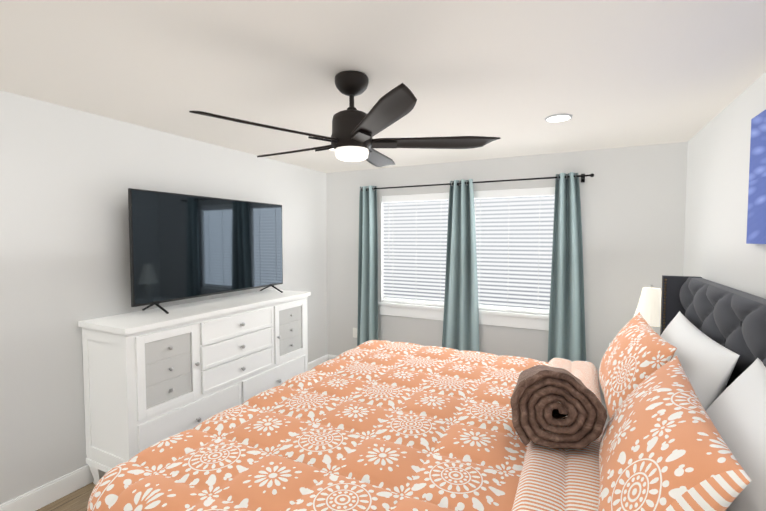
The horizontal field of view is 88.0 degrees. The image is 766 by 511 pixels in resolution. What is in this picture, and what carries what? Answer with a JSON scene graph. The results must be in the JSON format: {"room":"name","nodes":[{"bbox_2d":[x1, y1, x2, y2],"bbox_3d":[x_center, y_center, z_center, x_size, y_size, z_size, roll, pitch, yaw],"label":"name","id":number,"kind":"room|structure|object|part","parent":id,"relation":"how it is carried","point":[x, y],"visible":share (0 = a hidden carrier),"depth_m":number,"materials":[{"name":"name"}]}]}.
{"room":"bedroom","nodes":[
{"label":"bedroom","id":0,"kind":"room"},
{"bbox_2d":[36,482,95,510],"bbox_3d":[-0.306,1.576,1.800,3.970,0.060,5.860,1,3,26],"label":"floor","id":1,"kind":"structure","parent":0,"point":[77,500],"depth_m":2.44,"materials":[{"name":"brown wood"}]},
{"bbox_2d":[78,289,310,484],"bbox_3d":[-1.324,0.936,3.248,0.521,1.090,1.785,1,3,26],"label":"dresser","id":2,"kind":"object","parent":1,"relation":"on","point":[153,376],"visible":0.85,"depth_m":2.68,"materials":[{"name":"white paint"}]},
{"bbox_2d":[128,188,282,313],"bbox_3d":[-1.365,-0.049,3.350,0.295,0.863,1.510,1,3,26],"label":"tv","id":3,"kind":"object","parent":2,"relation":"on","point":[183,246],"visible":0.96,"depth_m":3.13,"materials":[{"name":"black"}]},
{"bbox_3d":[2.187,1.148,3.314,0.557,0.660,0.530,1,3,26],"label":"nightstand","id":4,"kind":"object","parent":1,"relation":"on","visible":0},
{"bbox_2d":[634,285,660,332],"bbox_3d":[2.177,0.527,3.224,0.274,0.585,0.274,1,3,26],"label":"lamp","id":5,"kind":"object","parent":4,"relation":"on","point":[649,307],"visible":0.5,"depth_m":3.15,"materials":[{"name":"white fabric"}]},
{"bbox_3d":[0.026,1.516,2.343,2.700,0.011,3.050,1,3,26],"label":"rug","id":6,"kind":"object","parent":1,"relation":"on","visible":0},
{"bbox_2d":[87,275,765,510],"bbox_3d":[0.461,0.849,2.158,2.603,1.335,2.860,1,3,26],"label":"bed","id":7,"kind":"object","parent":6,"relation":"on","point":[672,417],"visible":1,"depth_m":1.68,"materials":[{"name":"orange fabric"}]},
{"bbox_2d":[87,339,553,510],"bbox_3d":[0.027,1.138,2.354,1.663,0.626,2.646,1,3,26],"label":"comforter","id":8,"kind":"object","parent":7,"relation":"on","point":[377,425],"depth_m":1.78,"materials":[{"name":"orange fabric"}]},
{"bbox_2d":[643,310,739,467],"bbox_3d":[1.643,0.652,2.199,0.265,0.526,1.120,1,3,26],"label":"pillow","id":9,"kind":"object","parent":7,"relation":"on","point":[708,365],"depth_m":1.88,"materials":[{"name":"fabric"}]},
{"bbox_2d":[661,357,765,510],"bbox_3d":[1.051,0.708,1.076,0.365,0.537,1.430,1,3,26],"label":"pillow","id":10,"kind":"object","parent":7,"relation":"on","point":[728,439],"depth_m":1.18,"materials":[{"name":"fabric"}]},
{"bbox_2d":[0,90,326,504],"bbox_3d":[-2.021,0.289,2.596,0.140,2.440,5.860,1,3,26],"label":"wall","id":11,"kind":"structure","parent":0,"point":[69,177],"depth_m":2.53,"materials":[{"name":"paint"}]},
{"bbox_2d":[0,354,327,510],"bbox_3d":[-1.951,1.446,2.613,0.016,0.127,5.580,1,3,26],"label":"baseboard","id":12,"kind":"structure","parent":11,"relation":"attached to","point":[51,491],"depth_m":2.44,"materials":[{"name":"white paint"}]},
{"bbox_2d":[0,0,765,172],"bbox_3d":[-0.306,-0.921,1.689,3.970,0.060,5.860,1,3,26],"label":"ceiling","id":13,"kind":"structure","parent":0,"point":[514,74],"depth_m":1.89,"materials":[{"name":"white paint"}]},
{"bbox_2d":[189,71,500,166],"bbox_3d":[-0.168,-0.699,2.073,1.426,0.417,1.414,1,3,26],"label":"ceiling fan","id":14,"kind":"object","parent":13,"relation":"hanging from","point":[354,132],"visible":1,"depth_m":1.95,"materials":[{"name":"brown metal"}]},
{"bbox_3d":[-0.490,-0.571,1.780,0.348,0.041,0.592,1,3,26],"label":"blade","id":15,"kind":"part","parent":14,"relation":"part of","materials":[{"name":"black wood"}]},
{"bbox_3d":[-0.507,-0.592,2.263,0.653,0.041,0.162,1,3,26],"label":"blade","id":16,"kind":"part","parent":14,"relation":"part of","materials":[{"name":"black wood"}]},
{"bbox_3d":[-0.044,-0.600,2.437,0.188,0.041,0.662,1,3,26],"label":"blade","id":17,"kind":"part","parent":14,"relation":"part of","materials":[{"name":"black wood"}]},
{"bbox_3d":[-0.032,-0.564,1.634,0.480,0.041,0.505,1,3,26],"label":"blade","id":18,"kind":"part","parent":14,"relation":"part of","materials":[{"name":"black wood"}]},
{"bbox_3d":[0.264,-0.582,2.034,0.614,0.041,0.348,1,3,26],"label":"blade","id":19,"kind":"part","parent":14,"relation":"part of","materials":[{"name":"black wood"}]},
{"bbox_2d":[545,114,571,121],"bbox_3d":[1.190,-0.931,2.688,0.172,0.010,0.172,1,3,26],"label":"recessed light","id":20,"kind":"object","parent":13,"relation":"in","point":[557,117],"visible":0.98,"depth_m":2.67,"materials":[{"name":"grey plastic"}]},
{"bbox_2d":[326,142,687,374],"bbox_3d":[0.967,0.213,4.303,3.690,2.440,0.140,1,3,26],"label":"wall","id":21,"kind":"structure","parent":0,"point":[633,202],"depth_m":3.74,"materials":[{"name":"paint"}]},
{"bbox_2d":[328,354,336,359],"bbox_3d":[0.932,1.371,4.285,3.658,0.127,0.016,1,3,26],"label":"baseboard","id":22,"kind":"structure","parent":21,"relation":"attached to","point":[331,356],"depth_m":5.06,"materials":[{"name":"white paint"}]},
{"bbox_2d":[353,328,357,337],"bbox_3d":[-0.341,0.957,4.903,0.075,0.120,0.008,1,3,26],"label":"electrical outlet","id":23,"kind":"object","parent":21,"relation":"attached to","point":[354,332],"visible":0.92,"depth_m":4.90,"materials":[{"name":"white plastic"}]},
{"bbox_2d":[378,302,548,330],"bbox_3d":[0.837,0.647,4.332,1.960,0.150,0.110,1,3,26],"label":"window sill","id":24,"kind":"structure","parent":21,"relation":"attached to","point":[515,319],"depth_m":4.17,"materials":[{"name":"white paint"}]},
{"bbox_2d":[384,195,551,311],"bbox_3d":[0.872,-0.061,4.372,1.890,1.260,0.050,1,3,26],"label":"window","id":25,"kind":"structure","parent":21,"relation":"in","point":[509,307],"depth_m":4.25,"materials":[{"name":"white paint"}]},
{"bbox_2d":[382,192,448,305],"bbox_3d":[0.387,-0.069,4.535,0.865,1.253,0.074,1,3,26],"label":"window blinds","id":26,"kind":"object","parent":25,"relation":"attached to","point":[414,246],"visible":0.81,"depth_m":4.54,"materials":[{"name":"white plastic"}]},
{"bbox_2d":[474,187,554,314],"bbox_3d":[1.296,-0.048,4.084,0.865,1.253,0.074,1,3,26],"label":"window blinds","id":27,"kind":"object","parent":25,"relation":"attached to","point":[514,235],"visible":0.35,"depth_m":4.06,"materials":[{"name":"white plastic"}]},
{"bbox_2d":[357,172,593,361],"bbox_3d":[0.806,0.314,4.232,2.514,2.215,0.136,1,3,26],"label":"curtains","id":28,"kind":"object","parent":21,"relation":"attached to","point":[566,337],"visible":0.88,"depth_m":4.14,"materials":[{"name":"teal fabric"}]},
{"bbox_3d":[0.845,-0.748,4.184,2.444,0.080,0.102,1,3,26],"label":"rod","id":29,"kind":"part","parent":28,"relation":"part of","materials":[{"name":"black metal"}]},
{"bbox_2d":[683,72,765,298],"bbox_3d":[1.409,0.365,0.893,0.140,2.440,5.860,1,3,26],"label":"wall","id":30,"kind":"structure","parent":0,"point":[718,249],"depth_m":2.47,"materials":[{"name":"paint"}]},
{"bbox_2d":[746,109,765,243],"bbox_3d":[1.530,-0.344,1.307,0.035,0.630,1.585,1,3,26],"label":"picture","id":31,"kind":"object","parent":30,"relation":"attached to","point":[756,223],"visible":1,"depth_m":1.92,"materials":[{"name":"blue"}]}
]}

